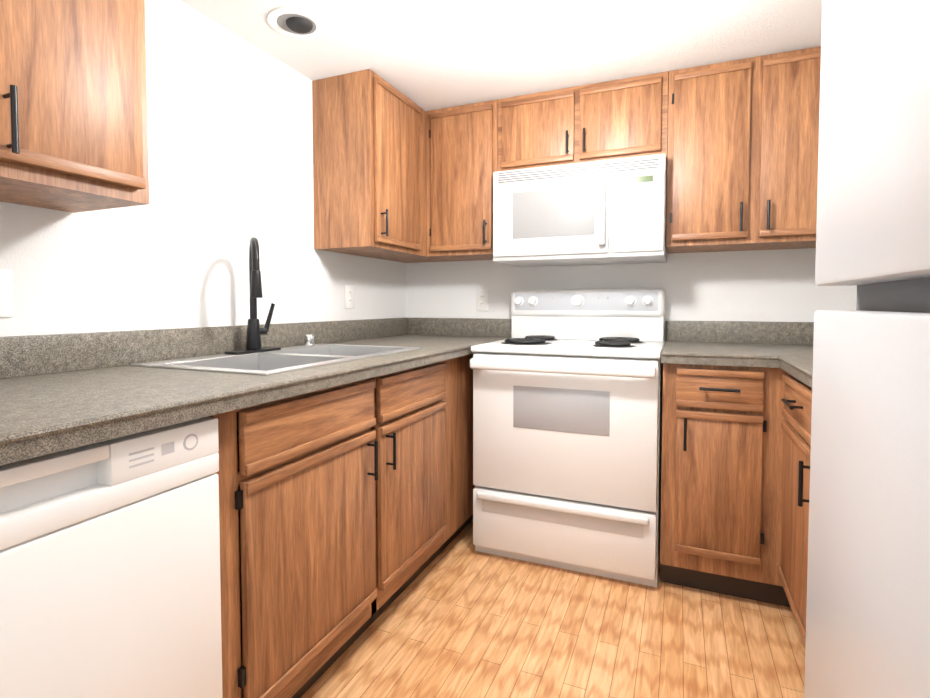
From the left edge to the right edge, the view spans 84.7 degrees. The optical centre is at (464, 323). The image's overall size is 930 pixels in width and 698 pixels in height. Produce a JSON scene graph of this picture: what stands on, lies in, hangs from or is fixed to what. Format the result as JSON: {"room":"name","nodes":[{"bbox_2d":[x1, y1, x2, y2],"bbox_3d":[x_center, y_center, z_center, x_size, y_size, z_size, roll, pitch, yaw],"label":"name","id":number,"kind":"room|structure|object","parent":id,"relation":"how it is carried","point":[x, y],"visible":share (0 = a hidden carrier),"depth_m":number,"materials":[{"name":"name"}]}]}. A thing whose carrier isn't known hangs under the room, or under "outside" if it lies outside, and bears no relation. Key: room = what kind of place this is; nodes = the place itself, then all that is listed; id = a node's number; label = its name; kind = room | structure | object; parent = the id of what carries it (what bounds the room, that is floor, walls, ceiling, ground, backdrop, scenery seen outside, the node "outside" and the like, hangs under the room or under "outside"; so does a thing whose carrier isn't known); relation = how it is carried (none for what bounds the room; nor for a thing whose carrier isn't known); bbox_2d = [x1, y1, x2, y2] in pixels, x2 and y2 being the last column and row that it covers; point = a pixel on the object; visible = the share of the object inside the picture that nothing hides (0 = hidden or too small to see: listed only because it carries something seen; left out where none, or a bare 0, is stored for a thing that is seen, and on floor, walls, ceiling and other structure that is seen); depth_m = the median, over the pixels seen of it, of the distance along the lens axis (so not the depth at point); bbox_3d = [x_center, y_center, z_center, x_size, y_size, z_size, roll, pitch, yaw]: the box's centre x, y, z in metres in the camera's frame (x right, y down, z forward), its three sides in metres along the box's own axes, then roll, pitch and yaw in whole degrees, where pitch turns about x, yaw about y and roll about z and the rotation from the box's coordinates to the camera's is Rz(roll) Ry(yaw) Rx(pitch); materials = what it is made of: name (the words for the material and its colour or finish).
{"room":"kitchen","nodes":[
{"label":"kitchen","id":0,"kind":"room"},
{"bbox_2d":[0,0,405,336],"bbox_3d":[-1.215,-0.038,1.139,0.100,2.185,4.400,1,2,23],"label":"wall","id":1,"kind":"structure","parent":0,"point":[230,136],"depth_m":1.74,"materials":[{"name":"white paint"}]},
{"bbox_2d":[0,269,12,316],"bbox_3d":[-1.120,-0.073,1.216,0.010,0.116,0.070,1,2,23],"label":"switch plate","id":2,"kind":"object","parent":1,"relation":"attached to","point":[6,298],"visible":1,"depth_m":1.24,"materials":[{"name":"white plastic"}]},
{"bbox_2d":[0,0,148,212],"bbox_3d":[-1.046,-0.652,0.930,0.352,0.738,0.790,1,2,23],"label":"upper cabinet","id":3,"kind":"object","parent":1,"relation":"attached to","point":[73,116],"visible":1,"depth_m":1.10,"materials":[{"name":"brown wood"}]},
{"bbox_2d":[345,285,353,308],"bbox_3d":[-0.570,-0.133,2.519,0.007,0.116,0.070,1,2,23],"label":"outlet","id":4,"kind":"object","parent":1,"relation":"attached to","point":[349,296],"visible":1,"depth_m":2.51,"materials":[{"name":"white plastic"}]},
{"bbox_2d":[312,69,447,262],"bbox_3d":[-0.350,-0.715,2.577,0.352,0.738,0.828,1,2,23],"label":"upper cabinet","id":5,"kind":"object","parent":1,"relation":"attached to","point":[369,151],"visible":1,"depth_m":2.23,"materials":[{"name":"brown wood"}]},
{"bbox_2d":[180,0,821,110],"bbox_3d":[-0.043,-1.061,0.604,2.445,0.100,4.200,1,2,23],"label":"ceiling","id":6,"kind":"structure","parent":0,"point":[427,55],"depth_m":1.90,"materials":[{"name":"white paint"}]},
{"bbox_2d":[267,7,324,38],"bbox_3d":[-0.589,-1.039,1.786,0.192,0.031,0.192,1,2,23],"label":"recessed light","id":7,"kind":"object","parent":6,"relation":"in","point":[295,22],"visible":1,"depth_m":1.76,"materials":[{"name":"white metal"}]},
{"bbox_2d":[300,520,804,697],"bbox_3d":[-0.043,1.123,0.687,2.645,0.100,4.400,1,2,23],"label":"floor","id":8,"kind":"structure","parent":0,"point":[459,617],"depth_m":1.66,"materials":[{"name":"laminate"}]},
{"bbox_2d":[0,417,222,697],"bbox_3d":[-0.901,0.626,0.911,0.615,0.876,0.595,1,2,23],"label":"dishwasher","id":9,"kind":"object","parent":8,"relation":"on","point":[110,585],"visible":0.85,"depth_m":0.86,"materials":[{"name":"white metal"}]},
{"bbox_2d":[208,359,451,697],"bbox_3d":[-0.587,0.594,1.700,0.636,0.878,1.098,1,2,23],"label":"base cabinet","id":10,"kind":"object","parent":8,"relation":"on","point":[345,515],"depth_m":1.38,"materials":[{"name":"brown wood"}]},
{"bbox_2d":[452,354,474,539],"bbox_3d":[-0.216,0.561,2.578,0.636,0.878,0.810,1,2,23],"label":"base cabinet","id":11,"kind":"object","parent":8,"relation":"on","point":[462,374],"depth_m":2.29,"materials":[{"name":"brown wood"}]},
{"bbox_2d":[0,237,511,465],"bbox_3d":[-0.536,0.003,1.743,0.679,0.603,2.558,1,2,23],"label":"countertop","id":12,"kind":"structure","parent":11,"relation":"on","point":[60,392],"depth_m":1.35,"materials":[{"name":"stone"}]},
{"bbox_2d":[225,237,314,354],"bbox_3d":[-0.674,-0.103,1.906,0.168,0.404,0.443,1,2,23],"label":"faucet","id":13,"kind":"object","parent":12,"relation":"on","point":[254,332],"depth_m":1.82,"materials":[{"name":"black metal"}]},
{"bbox_2d":[470,288,664,586],"bbox_3d":[0.488,0.422,2.324,0.764,1.175,0.685,1,2,23],"label":"range","id":14,"kind":"object","parent":8,"relation":"on","point":[567,420],"visible":1,"depth_m":2.08,"materials":[{"name":"white enameled metal"},{"name":"glass"},{"name":"black metal"}]},
{"bbox_2d":[660,363,779,603],"bbox_3d":[1.060,0.578,2.134,0.425,0.878,0.636,1,2,23],"label":"base cabinet","id":15,"kind":"object","parent":8,"relation":"on","point":[735,470],"depth_m":1.85,"materials":[{"name":"brown wood"}]},
{"bbox_2d":[661,320,767,366],"bbox_3d":[1.017,0.068,2.123,0.353,0.139,0.654,1,2,23],"label":"countertop","id":16,"kind":"structure","parent":15,"relation":"on","point":[723,343],"depth_m":2.32,"materials":[{"name":"stone"}]},
{"bbox_2d":[764,322,813,387],"bbox_3d":[1.292,0.092,1.496,0.641,0.139,1.596,1,2,23],"label":"countertop","id":17,"kind":"structure","parent":15,"relation":"on","point":[788,346],"depth_m":2.06,"materials":[{"name":"stone"}]},
{"bbox_2d":[772,368,811,645],"bbox_3d":[1.194,0.612,1.233,0.601,0.878,0.998,1,2,23],"label":"base cabinet","id":18,"kind":"object","parent":8,"relation":"on","point":[793,424],"depth_m":1.57,"materials":[{"name":"brown wood"}]},
{"bbox_2d":[804,0,929,697],"bbox_3d":[0.796,0.229,0.435,0.700,1.705,0.750,1,2,23],"label":"fridge","id":19,"kind":"object","parent":8,"relation":"on","point":[868,608],"visible":1,"depth_m":0.63,"materials":[{"name":"white metal"}]},
{"bbox_2d":[406,248,856,341],"bbox_3d":[0.794,-0.095,2.623,2.445,2.185,0.100,1,2,23],"label":"wall","id":20,"kind":"structure","parent":0,"point":[779,285],"depth_m":2.46,"materials":[{"name":"white paint"}]},
{"bbox_2d":[426,99,497,260],"bbox_3d":[0.038,-0.719,2.680,0.385,0.739,0.336,1,2,23],"label":"upper cabinet","id":21,"kind":"object","parent":20,"relation":"attached to","point":[462,140],"depth_m":2.53,"materials":[{"name":"brown wood"}]},
{"bbox_2d":[477,290,487,310],"bbox_3d":[0.097,-0.131,2.856,0.070,0.116,0.007,1,2,23],"label":"outlet","id":22,"kind":"object","parent":20,"relation":"attached to","point":[482,300],"visible":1,"depth_m":2.85,"materials":[{"name":"white plastic"}]},
{"bbox_2d":[498,71,669,165],"bbox_3d":[0.567,-0.901,2.449,0.760,0.358,0.336,1,2,23],"label":"upper cabinet","id":23,"kind":"object","parent":20,"relation":"attached to","point":[632,113],"depth_m":2.28,"materials":[{"name":"brown wood"}]},
{"bbox_2d":[493,154,666,266],"bbox_3d":[0.547,-0.504,2.416,0.756,0.420,0.440,1,2,23],"label":"microwave","id":24,"kind":"object","parent":23,"relation":"attached to","point":[611,211],"depth_m":2.23,"materials":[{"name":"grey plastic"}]},
{"bbox_2d":[670,46,820,252],"bbox_3d":[1.217,-0.700,2.182,0.646,0.739,0.336,1,2,23],"label":"upper cabinet","id":25,"kind":"object","parent":20,"relation":"attached to","point":[715,157],"depth_m":2.05,"materials":[{"name":"brown wood"}]},
{"bbox_2d":[610,146,669,263],"bbox_3d":[0.773,-0.501,2.321,0.266,0.419,0.440,1,2,23],"label":"control panel","id":26,"kind":"object","parent":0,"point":[641,234],"depth_m":2.15,"materials":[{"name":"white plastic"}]}
]}

